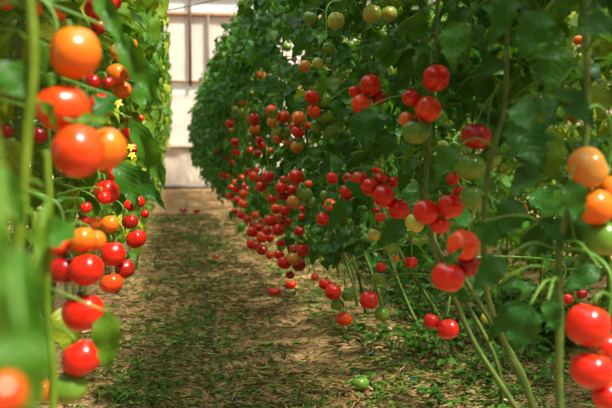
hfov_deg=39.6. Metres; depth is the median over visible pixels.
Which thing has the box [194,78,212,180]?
plant
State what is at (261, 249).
tomato
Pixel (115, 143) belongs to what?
tomato
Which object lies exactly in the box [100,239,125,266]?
tomato
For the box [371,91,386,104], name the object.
tomato
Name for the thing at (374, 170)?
tomato
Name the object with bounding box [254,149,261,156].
tomato
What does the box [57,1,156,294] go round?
plant
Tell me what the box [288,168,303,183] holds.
tomato
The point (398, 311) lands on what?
weed
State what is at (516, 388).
weed
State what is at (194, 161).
plant
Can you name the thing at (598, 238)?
tomato
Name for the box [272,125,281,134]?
tomato
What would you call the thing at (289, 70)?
plant
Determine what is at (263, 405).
leaf litter
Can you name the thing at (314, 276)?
tomato
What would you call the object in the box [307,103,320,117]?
tomato
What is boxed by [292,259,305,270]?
tomato
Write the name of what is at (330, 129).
tomato
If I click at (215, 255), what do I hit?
tomato
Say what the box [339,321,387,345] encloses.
weed
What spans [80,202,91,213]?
tomato
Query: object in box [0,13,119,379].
plant
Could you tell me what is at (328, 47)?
tomato
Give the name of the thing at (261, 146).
tomato
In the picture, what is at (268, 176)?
tomato
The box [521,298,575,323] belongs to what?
weed
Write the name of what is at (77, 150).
tomato
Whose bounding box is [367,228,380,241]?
tomato
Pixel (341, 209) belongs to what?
plant
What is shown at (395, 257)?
tomato
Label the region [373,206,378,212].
tomato
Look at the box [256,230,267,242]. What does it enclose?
tomato
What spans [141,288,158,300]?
weed
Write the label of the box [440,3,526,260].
plant
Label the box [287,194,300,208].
tomato
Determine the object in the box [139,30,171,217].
plant
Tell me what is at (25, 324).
plant
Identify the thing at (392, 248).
tomato
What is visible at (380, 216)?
tomato
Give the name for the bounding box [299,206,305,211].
tomato
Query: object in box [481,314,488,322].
tomato
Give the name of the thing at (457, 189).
tomato
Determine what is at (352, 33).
plant
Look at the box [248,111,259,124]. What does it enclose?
tomato
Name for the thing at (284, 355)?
weed
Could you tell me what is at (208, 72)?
plant
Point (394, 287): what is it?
weed
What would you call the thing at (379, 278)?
tomato
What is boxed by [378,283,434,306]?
weed
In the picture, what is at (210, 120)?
plant
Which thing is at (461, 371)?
weed
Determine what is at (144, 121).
plant
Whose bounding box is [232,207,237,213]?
tomato
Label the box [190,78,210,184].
plant
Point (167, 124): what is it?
plant
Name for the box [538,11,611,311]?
plant
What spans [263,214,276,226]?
tomato
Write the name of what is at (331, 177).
tomato
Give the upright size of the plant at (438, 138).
2.293 m
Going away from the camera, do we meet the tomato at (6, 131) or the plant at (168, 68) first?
the tomato at (6, 131)
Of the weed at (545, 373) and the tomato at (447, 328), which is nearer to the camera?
the tomato at (447, 328)
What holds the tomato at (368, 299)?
attached to the plant at (341, 209)
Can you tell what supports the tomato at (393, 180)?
attached to the plant at (341, 209)
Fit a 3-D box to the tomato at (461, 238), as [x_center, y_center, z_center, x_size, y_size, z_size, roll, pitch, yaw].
[0.324,0.079,1.752,0.066,0.076,0.069,1,4,8]
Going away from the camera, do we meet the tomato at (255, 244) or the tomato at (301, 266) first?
the tomato at (301, 266)
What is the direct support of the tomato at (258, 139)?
attached to the plant at (266, 160)
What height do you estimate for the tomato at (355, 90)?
0.046 m
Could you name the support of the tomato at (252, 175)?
attached to the plant at (242, 19)
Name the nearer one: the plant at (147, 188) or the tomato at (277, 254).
the plant at (147, 188)
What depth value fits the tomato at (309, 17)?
3.28 m
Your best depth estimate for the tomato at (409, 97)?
2.11 m
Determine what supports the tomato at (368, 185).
attached to the plant at (341, 209)
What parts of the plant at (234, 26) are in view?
stem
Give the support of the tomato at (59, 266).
attached to the plant at (10, 147)
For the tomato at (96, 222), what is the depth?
1.93 m
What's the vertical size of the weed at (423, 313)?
0.199 m
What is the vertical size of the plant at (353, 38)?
2.149 m
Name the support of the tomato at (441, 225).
attached to the plant at (395, 229)
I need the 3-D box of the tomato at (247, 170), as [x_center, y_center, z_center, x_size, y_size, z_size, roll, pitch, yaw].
[-0.416,-0.240,6.244,0.061,0.068,0.062,2,4,24]
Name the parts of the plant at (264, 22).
stem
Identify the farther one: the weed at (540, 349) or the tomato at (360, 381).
the weed at (540, 349)
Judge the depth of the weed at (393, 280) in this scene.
5.12 m
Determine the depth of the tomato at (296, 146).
4.13 m
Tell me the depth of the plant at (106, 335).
1.24 m
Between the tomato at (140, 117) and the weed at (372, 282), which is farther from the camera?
the weed at (372, 282)
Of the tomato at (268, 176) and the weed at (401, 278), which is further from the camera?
the weed at (401, 278)
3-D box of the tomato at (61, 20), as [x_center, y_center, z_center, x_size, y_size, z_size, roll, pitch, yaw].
[-0.491,-0.366,1.721,0.024,0.025,0.026,-3,5,-44]
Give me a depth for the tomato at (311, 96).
3.38 m
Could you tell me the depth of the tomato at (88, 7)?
2.08 m
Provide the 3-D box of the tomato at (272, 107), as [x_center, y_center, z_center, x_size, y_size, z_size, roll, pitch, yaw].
[-0.188,-0.519,4.700,0.071,0.078,0.075,2,4,27]
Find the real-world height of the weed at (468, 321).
0.163 m
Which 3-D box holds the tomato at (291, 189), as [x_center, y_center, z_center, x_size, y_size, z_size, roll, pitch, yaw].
[-0.061,-0.066,3.723,0.049,0.055,0.049,3,5,39]
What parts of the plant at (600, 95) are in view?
stem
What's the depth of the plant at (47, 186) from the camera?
1.12 m
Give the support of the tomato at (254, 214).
attached to the plant at (214, 67)
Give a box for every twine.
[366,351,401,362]
[397,77,406,187]
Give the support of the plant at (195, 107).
on the floor
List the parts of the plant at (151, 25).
stem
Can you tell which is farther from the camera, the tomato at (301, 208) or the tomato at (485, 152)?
the tomato at (301, 208)
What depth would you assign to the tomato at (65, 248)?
1.56 m
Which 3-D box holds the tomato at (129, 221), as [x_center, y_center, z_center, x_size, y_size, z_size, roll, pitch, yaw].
[-0.624,0.061,3.012,0.055,0.057,0.057,2,4,23]
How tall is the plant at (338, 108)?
2.390 m
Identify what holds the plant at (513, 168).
on the floor
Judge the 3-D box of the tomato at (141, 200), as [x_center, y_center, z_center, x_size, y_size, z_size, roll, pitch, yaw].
[-0.712,-0.013,3.600,0.057,0.063,0.055,2,4,29]
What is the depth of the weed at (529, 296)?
3.97 m
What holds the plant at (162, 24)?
on the floor
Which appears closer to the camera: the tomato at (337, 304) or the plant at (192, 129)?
the tomato at (337, 304)
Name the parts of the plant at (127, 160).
stem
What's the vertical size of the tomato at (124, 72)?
0.061 m
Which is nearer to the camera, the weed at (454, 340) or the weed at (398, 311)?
the weed at (454, 340)
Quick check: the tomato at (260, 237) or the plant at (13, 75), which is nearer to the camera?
the plant at (13, 75)
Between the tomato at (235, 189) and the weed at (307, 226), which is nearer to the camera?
the tomato at (235, 189)
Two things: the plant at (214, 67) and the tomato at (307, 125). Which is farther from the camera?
the plant at (214, 67)
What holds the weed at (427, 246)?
on the floor
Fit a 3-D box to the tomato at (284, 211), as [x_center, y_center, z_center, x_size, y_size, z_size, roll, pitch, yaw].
[-0.112,0.035,4.737,0.067,0.070,0.067,1,4,13]
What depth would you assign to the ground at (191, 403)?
3.80 m
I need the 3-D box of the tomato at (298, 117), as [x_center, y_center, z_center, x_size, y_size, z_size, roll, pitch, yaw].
[-0.033,-0.419,4.104,0.065,0.076,0.076,1,4,14]
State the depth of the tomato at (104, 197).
1.90 m
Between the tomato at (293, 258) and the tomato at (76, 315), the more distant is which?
the tomato at (293, 258)
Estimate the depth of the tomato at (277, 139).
4.80 m
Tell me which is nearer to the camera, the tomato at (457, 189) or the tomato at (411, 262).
the tomato at (457, 189)
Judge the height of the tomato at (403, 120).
0.051 m
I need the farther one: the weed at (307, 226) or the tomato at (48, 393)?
the weed at (307, 226)
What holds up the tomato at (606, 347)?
in the plant at (522, 322)
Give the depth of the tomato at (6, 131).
1.94 m
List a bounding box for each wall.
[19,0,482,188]
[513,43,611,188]
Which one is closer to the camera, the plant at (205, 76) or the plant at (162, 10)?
the plant at (162, 10)
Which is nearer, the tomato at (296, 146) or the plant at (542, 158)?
the plant at (542, 158)
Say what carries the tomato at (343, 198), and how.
attached to the plant at (338, 108)
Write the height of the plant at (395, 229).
2.427 m
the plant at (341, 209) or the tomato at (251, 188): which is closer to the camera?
the plant at (341, 209)
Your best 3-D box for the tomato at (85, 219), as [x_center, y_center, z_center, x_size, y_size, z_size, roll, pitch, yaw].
[-0.500,0.036,1.915,0.030,0.031,0.029,3,5,39]
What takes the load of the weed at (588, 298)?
on the floor
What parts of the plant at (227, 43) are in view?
stem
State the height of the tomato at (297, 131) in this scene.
0.066 m
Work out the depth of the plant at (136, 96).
3.11 m
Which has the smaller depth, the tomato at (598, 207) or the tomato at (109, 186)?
the tomato at (598, 207)
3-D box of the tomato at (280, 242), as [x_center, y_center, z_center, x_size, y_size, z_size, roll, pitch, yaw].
[-0.143,0.219,4.850,0.052,0.053,0.050,0,4,3]
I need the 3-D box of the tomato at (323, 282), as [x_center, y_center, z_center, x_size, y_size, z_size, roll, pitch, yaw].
[0.070,0.292,3.136,0.048,0.052,0.048,-3,5,-36]
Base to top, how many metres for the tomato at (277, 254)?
0.056 m
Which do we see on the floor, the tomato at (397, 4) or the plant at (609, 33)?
the plant at (609, 33)
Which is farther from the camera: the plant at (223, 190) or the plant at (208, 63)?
the plant at (208, 63)
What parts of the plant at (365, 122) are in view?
stem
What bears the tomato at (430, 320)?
attached to the plant at (365, 122)
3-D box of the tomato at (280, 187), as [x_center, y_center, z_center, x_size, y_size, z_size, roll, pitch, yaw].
[-0.107,-0.073,3.709,0.056,0.058,0.052,-2,4,-27]
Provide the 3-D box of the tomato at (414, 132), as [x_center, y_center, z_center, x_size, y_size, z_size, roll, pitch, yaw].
[0.274,-0.182,2.117,0.068,0.066,0.066,1,4,14]
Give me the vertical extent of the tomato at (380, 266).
0.040 m
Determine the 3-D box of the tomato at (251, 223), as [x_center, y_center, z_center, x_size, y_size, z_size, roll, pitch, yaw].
[-0.403,0.155,6.451,0.061,0.066,0.061,2,4,27]
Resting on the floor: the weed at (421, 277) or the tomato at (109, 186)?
the weed at (421, 277)
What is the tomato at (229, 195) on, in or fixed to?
attached to the plant at (228, 78)
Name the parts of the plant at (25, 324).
stem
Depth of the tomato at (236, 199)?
6.53 m
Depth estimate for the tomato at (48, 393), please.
1.43 m
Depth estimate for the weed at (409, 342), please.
3.51 m
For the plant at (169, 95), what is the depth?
14.32 m
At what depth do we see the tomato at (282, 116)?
4.71 m
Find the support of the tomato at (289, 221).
attached to the plant at (289, 154)
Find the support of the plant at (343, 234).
on the floor
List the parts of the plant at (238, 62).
stem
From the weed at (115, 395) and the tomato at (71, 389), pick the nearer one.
the tomato at (71, 389)
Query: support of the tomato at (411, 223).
attached to the plant at (395, 229)
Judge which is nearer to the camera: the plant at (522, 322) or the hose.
the plant at (522, 322)
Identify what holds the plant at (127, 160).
on the floor
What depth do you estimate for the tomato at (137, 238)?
2.97 m
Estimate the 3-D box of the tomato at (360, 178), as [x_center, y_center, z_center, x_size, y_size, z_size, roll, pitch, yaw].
[0.173,-0.084,2.723,0.060,0.058,0.055,2,4,34]
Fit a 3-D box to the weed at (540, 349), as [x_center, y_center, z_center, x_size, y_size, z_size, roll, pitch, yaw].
[0.935,0.601,3.606,0.359,0.157,0.350,-1,4,-9]
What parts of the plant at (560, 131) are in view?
stem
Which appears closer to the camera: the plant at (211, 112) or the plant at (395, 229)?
the plant at (395, 229)
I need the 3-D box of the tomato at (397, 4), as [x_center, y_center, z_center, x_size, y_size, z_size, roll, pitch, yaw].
[0.304,-0.704,2.935,0.063,0.062,0.061,1,4,10]
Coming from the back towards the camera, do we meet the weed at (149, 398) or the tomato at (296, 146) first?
the tomato at (296, 146)
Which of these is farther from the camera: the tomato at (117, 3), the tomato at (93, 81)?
the tomato at (117, 3)
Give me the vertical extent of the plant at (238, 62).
2.395 m
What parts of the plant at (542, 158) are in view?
stem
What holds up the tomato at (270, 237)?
attached to the plant at (238, 62)
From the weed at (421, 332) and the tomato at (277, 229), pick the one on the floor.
the weed at (421, 332)
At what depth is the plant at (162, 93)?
7.93 m
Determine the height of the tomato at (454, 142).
0.049 m
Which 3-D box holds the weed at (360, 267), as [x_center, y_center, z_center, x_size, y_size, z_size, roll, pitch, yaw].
[0.530,0.423,5.886,0.484,0.245,0.504,1,4,8]
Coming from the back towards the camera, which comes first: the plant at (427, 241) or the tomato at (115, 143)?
the plant at (427, 241)
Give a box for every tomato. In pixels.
[0,0,13,9]
[0,123,12,137]
[0,367,25,407]
[33,125,47,142]
[35,1,43,14]
[35,78,90,131]
[45,380,49,401]
[46,19,100,78]
[50,118,104,176]
[51,4,66,18]
[51,240,70,255]
[51,254,76,282]
[57,371,87,404]
[58,18,68,28]
[59,335,99,376]
[61,289,104,330]
[68,250,103,285]
[69,224,96,252]
[77,215,90,226]
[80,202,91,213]
[84,0,99,18]
[85,74,100,88]
[89,91,110,116]
[89,215,101,228]
[91,18,106,34]
[91,228,105,251]
[92,122,126,170]
[94,177,119,203]
[97,191,110,203]
[99,272,122,292]
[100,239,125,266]
[101,214,118,232]
[102,76,113,88]
[106,62,126,84]
[106,167,114,180]
[109,44,117,60]
[112,82,131,98]
[114,0,121,9]
[115,258,134,278]
[121,67,130,79]
[121,127,130,140]
[122,214,137,228]
[123,200,134,211]
[125,226,146,248]
[129,142,137,152]
[131,196,144,207]
[137,115,143,120]
[140,210,149,217]
[179,207,186,211]
[213,254,220,257]
[225,119,233,127]
[226,192,233,199]
[230,137,239,145]
[231,148,240,155]
[232,105,237,111]
[232,186,239,193]
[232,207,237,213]
[233,113,239,119]
[233,195,241,203]
[236,211,244,218]
[238,107,245,115]
[238,181,245,189]
[238,200,248,208]
[239,189,247,197]
[243,214,250,222]
[245,168,252,175]
[246,132,256,141]
[246,226,257,236]
[246,238,256,248]
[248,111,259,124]
[248,170,257,180]
[248,185,255,192]
[249,221,256,226]
[250,124,259,133]
[251,211,258,218]
[252,241,260,249]
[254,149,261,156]
[255,136,262,143]
[255,181,266,191]
[255,223,263,230]
[256,69,265,78]
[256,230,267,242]
[256,244,266,254]
[257,142,265,148]
[261,170,274,182]
[262,225,271,235]
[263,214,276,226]
[265,104,276,116]
[266,250,273,258]
[267,117,277,126]
[267,194,276,203]
[267,234,273,241]
[268,146,273,152]
[268,285,280,295]
[270,203,280,213]
[271,223,283,235]
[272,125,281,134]
[273,134,282,143]
[274,250,283,258]
[275,181,286,193]
[277,109,290,122]
[277,216,286,225]
[277,237,285,246]
[277,256,290,268]
[278,192,287,200]
[280,126,290,137]
[280,175,288,183]
[280,204,289,216]
[284,42,291,50]
[284,138,291,145]
[285,217,291,225]
[285,270,294,278]
[286,279,296,288]
[287,183,297,194]
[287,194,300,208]
[287,252,300,264]
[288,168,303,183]
[289,122,297,130]
[289,244,297,252]
[290,139,302,152]
[291,125,303,137]
[292,110,305,124]
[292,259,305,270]
[293,225,303,235]
[296,243,308,255]
[297,186,312,200]
[299,59,310,71]
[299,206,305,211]
[299,213,304,219]
[303,10,316,24]
[303,179,312,187]
[304,88,319,103]
[304,196,317,207]
[305,122,310,129]
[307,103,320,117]
[310,118,323,132]
[311,273,318,280]
[312,56,323,68]
[316,211,328,225]
[317,107,332,122]
[318,92,331,106]
[319,278,331,289]
[320,190,329,199]
[323,41,334,53]
[323,198,335,210]
[325,56,338,68]
[325,123,337,135]
[325,282,341,299]
[326,171,337,183]
[327,10,344,29]
[331,297,342,309]
[336,311,351,325]
[340,185,351,196]
[341,196,352,202]
[341,287,354,300]
[343,171,352,182]
[348,85,360,97]
[351,93,370,112]
[351,170,368,186]
[351,374,368,389]
[360,71,381,95]
[360,289,377,308]
[361,176,378,195]
[363,1,381,23]
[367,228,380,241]
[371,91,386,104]
[371,168,379,173]
[372,271,385,284]
[373,182,394,206]
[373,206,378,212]
[374,171,388,185]
[374,306,389,320]
[375,211,385,221]
[376,261,385,271]
[381,4,396,21]
[383,243,396,253]
[385,0,402,8]
[388,175,397,187]
[388,197,409,218]
[392,254,398,260]
[399,108,416,126]
[402,88,419,105]
[402,118,429,143]
[404,255,416,267]
[405,214,424,231]
[413,198,438,223]
[415,92,440,121]
[423,61,449,91]
[424,312,439,328]
[430,215,449,233]
[431,258,464,291]
[437,140,449,145]
[437,317,458,338]
[438,190,463,217]
[447,171,459,184]
[447,226,478,260]
[449,140,459,147]
[453,185,463,195]
[455,151,486,180]
[456,256,480,276]
[460,121,491,148]
[460,180,482,209]
[480,146,501,166]
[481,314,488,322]
[564,292,573,303]
[565,297,611,346]
[567,145,611,188]
[570,346,611,388]
[573,35,582,44]
[576,289,587,298]
[582,186,611,224]
[585,221,611,254]
[589,333,611,358]
[591,382,611,407]
[599,172,611,194]
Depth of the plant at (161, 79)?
7.58 m
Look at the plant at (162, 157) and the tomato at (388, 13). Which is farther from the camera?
the plant at (162, 157)
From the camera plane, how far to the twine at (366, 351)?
3.60 m
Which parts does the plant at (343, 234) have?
stem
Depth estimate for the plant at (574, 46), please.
6.52 m
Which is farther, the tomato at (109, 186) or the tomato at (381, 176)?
the tomato at (381, 176)
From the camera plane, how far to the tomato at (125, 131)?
3.08 m
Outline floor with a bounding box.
[12,188,611,407]
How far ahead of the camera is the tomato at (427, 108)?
2.09 m
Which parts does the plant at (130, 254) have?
stem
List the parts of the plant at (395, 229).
stem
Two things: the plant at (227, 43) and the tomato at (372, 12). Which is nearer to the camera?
the tomato at (372, 12)
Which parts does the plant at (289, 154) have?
stem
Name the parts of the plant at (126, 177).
stem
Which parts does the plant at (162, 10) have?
stem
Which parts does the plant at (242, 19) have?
stem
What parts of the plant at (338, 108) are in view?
stem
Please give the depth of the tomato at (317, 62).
3.32 m
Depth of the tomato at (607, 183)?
1.47 m
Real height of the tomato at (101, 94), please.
0.057 m
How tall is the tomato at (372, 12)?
0.075 m
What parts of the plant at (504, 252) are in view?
stem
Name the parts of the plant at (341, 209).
stem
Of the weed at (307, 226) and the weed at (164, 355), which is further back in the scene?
the weed at (307, 226)
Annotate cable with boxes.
[167,0,216,10]
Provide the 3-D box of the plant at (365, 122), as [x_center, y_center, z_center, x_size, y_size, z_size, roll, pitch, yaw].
[0.387,-0.450,2.504,0.640,2.420,0.769,-3,4,-35]
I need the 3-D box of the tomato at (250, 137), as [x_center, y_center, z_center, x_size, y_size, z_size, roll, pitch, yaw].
[-0.393,-0.482,6.078,0.081,0.076,0.076,1,4,17]
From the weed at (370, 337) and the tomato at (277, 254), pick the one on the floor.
the weed at (370, 337)
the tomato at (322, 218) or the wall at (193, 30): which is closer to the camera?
the tomato at (322, 218)
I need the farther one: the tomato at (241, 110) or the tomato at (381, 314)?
the tomato at (241, 110)
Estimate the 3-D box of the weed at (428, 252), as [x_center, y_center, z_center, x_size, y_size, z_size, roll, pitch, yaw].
[1.006,0.432,5.533,0.517,0.254,0.479,3,5,41]
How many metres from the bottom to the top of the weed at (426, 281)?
0.125 m
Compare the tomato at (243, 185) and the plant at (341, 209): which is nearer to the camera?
the plant at (341, 209)
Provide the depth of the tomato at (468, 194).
1.94 m
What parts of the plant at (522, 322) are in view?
stem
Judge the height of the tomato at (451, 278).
0.072 m
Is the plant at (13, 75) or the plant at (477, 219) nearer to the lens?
the plant at (13, 75)
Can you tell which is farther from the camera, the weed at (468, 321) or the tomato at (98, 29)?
the weed at (468, 321)
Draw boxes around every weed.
[93,382,139,400]
[120,333,138,343]
[130,369,156,380]
[138,388,167,406]
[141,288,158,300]
[154,348,173,361]
[274,348,296,359]
[287,224,349,242]
[290,385,304,396]
[297,393,325,405]
[312,231,365,252]
[334,231,369,255]
[338,314,367,331]
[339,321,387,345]
[349,251,415,279]
[349,282,372,291]
[354,322,418,351]
[360,258,403,282]
[369,286,396,299]
[372,277,435,303]
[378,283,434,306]
[378,319,443,353]
[383,282,461,319]
[384,260,431,288]
[390,295,427,320]
[395,278,408,293]
[401,243,446,270]
[404,288,484,323]
[410,271,431,283]
[410,328,467,366]
[415,379,468,406]
[420,283,448,306]
[422,250,487,273]
[436,312,489,350]
[437,348,506,388]
[439,278,571,351]
[458,314,505,343]
[461,287,525,309]
[471,335,540,372]
[476,284,611,340]
[478,382,522,401]
[480,296,509,321]
[481,274,554,303]
[486,324,569,367]
[494,295,611,353]
[515,348,569,385]
[516,276,566,298]
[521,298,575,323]
[539,316,575,342]
[552,278,599,301]
[592,261,606,280]
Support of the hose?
on the floor
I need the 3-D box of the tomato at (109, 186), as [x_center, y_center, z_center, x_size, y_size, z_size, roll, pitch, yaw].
[-0.492,-0.035,2.101,0.062,0.070,0.064,1,4,17]
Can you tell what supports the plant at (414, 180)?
on the floor
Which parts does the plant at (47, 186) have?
stem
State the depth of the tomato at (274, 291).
5.18 m
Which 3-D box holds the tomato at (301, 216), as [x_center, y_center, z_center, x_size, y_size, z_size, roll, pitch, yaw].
[-0.019,0.059,4.032,0.032,0.038,0.034,1,4,10]
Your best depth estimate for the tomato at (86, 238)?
1.54 m
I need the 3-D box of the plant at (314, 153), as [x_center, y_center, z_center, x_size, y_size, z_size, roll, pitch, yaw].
[0.206,-0.565,3.971,0.654,2.376,0.776,-1,4,-9]
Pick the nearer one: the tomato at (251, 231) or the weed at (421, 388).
the weed at (421, 388)
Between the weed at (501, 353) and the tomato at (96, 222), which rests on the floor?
the weed at (501, 353)
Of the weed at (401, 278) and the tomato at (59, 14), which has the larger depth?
the weed at (401, 278)
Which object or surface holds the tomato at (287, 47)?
attached to the plant at (214, 67)
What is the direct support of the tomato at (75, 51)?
attached to the plant at (106, 335)
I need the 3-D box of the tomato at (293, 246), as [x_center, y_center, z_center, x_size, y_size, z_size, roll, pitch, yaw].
[-0.059,0.219,4.182,0.044,0.049,0.044,1,4,22]
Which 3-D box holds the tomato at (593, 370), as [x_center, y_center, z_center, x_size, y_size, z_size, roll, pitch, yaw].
[0.459,0.263,1.365,0.066,0.068,0.072,0,4,7]
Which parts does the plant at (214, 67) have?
stem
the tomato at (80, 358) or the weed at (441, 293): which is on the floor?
the weed at (441, 293)
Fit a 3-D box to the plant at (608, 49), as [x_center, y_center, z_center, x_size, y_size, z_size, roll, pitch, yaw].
[1.517,-0.354,3.500,0.774,2.293,0.720,2,4,30]
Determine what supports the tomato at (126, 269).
attached to the plant at (147, 188)
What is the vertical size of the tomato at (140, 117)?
0.028 m
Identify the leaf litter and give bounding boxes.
[56,216,596,407]
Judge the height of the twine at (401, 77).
1.524 m
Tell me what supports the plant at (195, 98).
on the floor
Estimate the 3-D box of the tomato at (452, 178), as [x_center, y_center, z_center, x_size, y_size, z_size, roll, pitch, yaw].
[0.361,-0.064,2.083,0.032,0.036,0.034,1,4,11]
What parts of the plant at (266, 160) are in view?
stem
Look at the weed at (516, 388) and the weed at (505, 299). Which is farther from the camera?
the weed at (505, 299)
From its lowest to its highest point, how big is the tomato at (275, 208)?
0.064 m
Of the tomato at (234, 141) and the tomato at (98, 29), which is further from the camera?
the tomato at (234, 141)
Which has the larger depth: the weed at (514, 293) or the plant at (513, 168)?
the plant at (513, 168)
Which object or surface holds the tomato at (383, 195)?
attached to the plant at (341, 209)
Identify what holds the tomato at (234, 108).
attached to the plant at (227, 43)
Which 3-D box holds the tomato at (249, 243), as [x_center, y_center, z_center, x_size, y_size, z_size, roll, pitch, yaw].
[-0.341,0.248,5.384,0.072,0.080,0.069,3,5,41]
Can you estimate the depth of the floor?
4.26 m
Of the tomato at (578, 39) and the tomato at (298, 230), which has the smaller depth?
the tomato at (578, 39)
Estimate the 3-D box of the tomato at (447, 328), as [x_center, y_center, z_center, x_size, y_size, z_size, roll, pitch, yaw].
[0.392,0.342,2.351,0.062,0.066,0.062,1,4,15]
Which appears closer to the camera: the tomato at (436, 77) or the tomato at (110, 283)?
the tomato at (436, 77)
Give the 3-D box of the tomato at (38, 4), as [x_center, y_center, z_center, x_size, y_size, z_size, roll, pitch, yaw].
[-0.537,-0.395,1.707,0.030,0.032,0.030,0,4,-8]
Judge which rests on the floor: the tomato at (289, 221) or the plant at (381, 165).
the plant at (381, 165)
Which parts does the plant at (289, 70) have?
stem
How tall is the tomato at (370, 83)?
0.078 m
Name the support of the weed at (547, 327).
on the floor
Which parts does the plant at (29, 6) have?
stem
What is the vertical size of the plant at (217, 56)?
2.161 m
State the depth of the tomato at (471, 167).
1.93 m
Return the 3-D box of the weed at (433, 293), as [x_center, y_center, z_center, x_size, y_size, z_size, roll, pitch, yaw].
[0.748,0.553,5.100,0.246,0.132,0.263,-1,4,-9]
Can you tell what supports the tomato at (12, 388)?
attached to the plant at (25, 324)
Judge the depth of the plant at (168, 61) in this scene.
10.35 m
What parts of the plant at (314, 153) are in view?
stem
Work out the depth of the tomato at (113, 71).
2.45 m
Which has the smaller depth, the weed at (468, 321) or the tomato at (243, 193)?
the weed at (468, 321)
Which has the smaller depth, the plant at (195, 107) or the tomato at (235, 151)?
the tomato at (235, 151)
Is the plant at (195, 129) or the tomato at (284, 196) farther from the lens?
the plant at (195, 129)
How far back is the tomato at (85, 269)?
1.53 m
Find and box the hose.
[182,192,240,405]
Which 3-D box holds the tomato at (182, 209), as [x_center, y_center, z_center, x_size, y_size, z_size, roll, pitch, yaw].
[-1.739,0.080,12.017,0.111,0.077,0.113,-1,4,-19]
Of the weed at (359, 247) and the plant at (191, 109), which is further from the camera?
the plant at (191, 109)
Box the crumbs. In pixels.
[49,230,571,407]
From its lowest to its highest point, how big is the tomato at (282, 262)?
0.070 m
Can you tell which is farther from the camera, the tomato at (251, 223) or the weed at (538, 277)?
the tomato at (251, 223)
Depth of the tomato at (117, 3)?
2.10 m
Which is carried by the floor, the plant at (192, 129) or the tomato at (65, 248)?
the plant at (192, 129)
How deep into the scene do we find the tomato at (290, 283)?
5.45 m
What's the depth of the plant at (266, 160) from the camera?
5.83 m
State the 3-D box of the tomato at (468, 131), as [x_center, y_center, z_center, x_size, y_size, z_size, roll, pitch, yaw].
[0.390,-0.159,1.950,0.071,0.065,0.066,1,4,17]
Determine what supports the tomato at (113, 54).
attached to the plant at (147, 188)
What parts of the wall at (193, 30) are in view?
rail, post, post, rail, peach panel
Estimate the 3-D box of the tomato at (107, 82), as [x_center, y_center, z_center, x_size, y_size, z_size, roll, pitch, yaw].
[-0.411,-0.253,1.764,0.025,0.027,0.025,-1,4,-22]
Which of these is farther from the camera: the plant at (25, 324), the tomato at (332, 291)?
the tomato at (332, 291)
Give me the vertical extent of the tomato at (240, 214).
0.074 m
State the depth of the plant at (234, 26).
6.88 m
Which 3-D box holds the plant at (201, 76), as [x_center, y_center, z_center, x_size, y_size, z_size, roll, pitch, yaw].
[-1.503,-1.113,14.569,0.860,2.139,0.600,-3,5,-36]
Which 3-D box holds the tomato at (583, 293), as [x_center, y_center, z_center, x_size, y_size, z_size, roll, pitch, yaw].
[0.978,0.317,3.012,0.038,0.039,0.040,2,4,24]
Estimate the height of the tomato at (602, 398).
0.056 m
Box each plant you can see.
[0,0,39,253]
[0,0,155,233]
[0,0,161,370]
[0,0,163,351]
[0,0,165,274]
[0,0,166,240]
[0,0,168,295]
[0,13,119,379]
[0,17,51,225]
[0,153,55,407]
[21,46,154,280]
[30,0,163,313]
[30,150,57,407]
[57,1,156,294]
[59,1,162,295]
[93,10,168,257]
[96,0,170,254]
[101,1,168,236]
[108,2,169,234]
[109,3,162,230]
[110,13,168,224]
[115,78,166,239]
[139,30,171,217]
[141,40,170,208]
[144,49,170,209]
[145,60,171,202]
[147,61,171,206]
[153,68,170,201]
[156,95,172,183]
[158,64,170,192]
[158,74,171,181]
[160,87,172,165]
[187,96,206,179]
[188,91,201,167]
[190,73,221,192]
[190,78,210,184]
[190,78,253,209]
[190,82,219,190]
[191,68,220,190]
[193,72,219,195]
[194,50,235,206]
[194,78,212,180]
[195,72,223,197]
[196,76,211,188]
[197,58,228,200]
[198,39,258,219]
[198,59,230,201]
[199,48,253,207]
[199,73,229,189]
[202,27,258,220]
[203,11,285,236]
[204,17,270,234]
[205,38,261,217]
[206,40,249,201]
[207,35,266,226]
[210,1,305,258]
[212,11,311,244]
[214,0,306,239]
[224,0,308,264]
[226,0,325,273]
[231,0,338,278]
[248,0,365,286]
[255,3,374,306]
[268,0,416,314]
[274,0,407,323]
[286,0,583,353]
[291,0,497,367]
[311,0,580,404]
[327,41,372,214]
[341,38,389,221]
[344,33,394,223]
[345,0,565,391]
[350,25,425,235]
[361,25,410,234]
[362,0,567,407]
[363,4,433,237]
[373,0,611,407]
[380,2,449,257]
[390,0,475,249]
[404,0,508,271]
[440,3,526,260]
[450,22,567,291]
[463,139,528,245]
[468,115,525,225]
[472,0,611,407]
[490,17,607,303]
[490,128,557,245]
[503,11,611,308]
[509,40,580,242]
[528,36,607,256]
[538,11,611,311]
[549,11,611,261]
[569,8,611,262]
[578,11,611,320]
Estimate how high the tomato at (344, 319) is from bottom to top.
0.059 m
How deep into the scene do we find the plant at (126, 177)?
2.01 m
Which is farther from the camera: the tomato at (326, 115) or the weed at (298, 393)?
the tomato at (326, 115)
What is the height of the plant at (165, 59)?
2.120 m
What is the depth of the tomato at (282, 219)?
4.75 m
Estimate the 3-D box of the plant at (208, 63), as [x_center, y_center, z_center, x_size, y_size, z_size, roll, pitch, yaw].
[-1.048,-0.925,11.477,0.835,2.121,0.629,-1,4,-9]
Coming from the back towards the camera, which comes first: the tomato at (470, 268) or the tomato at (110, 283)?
the tomato at (110, 283)

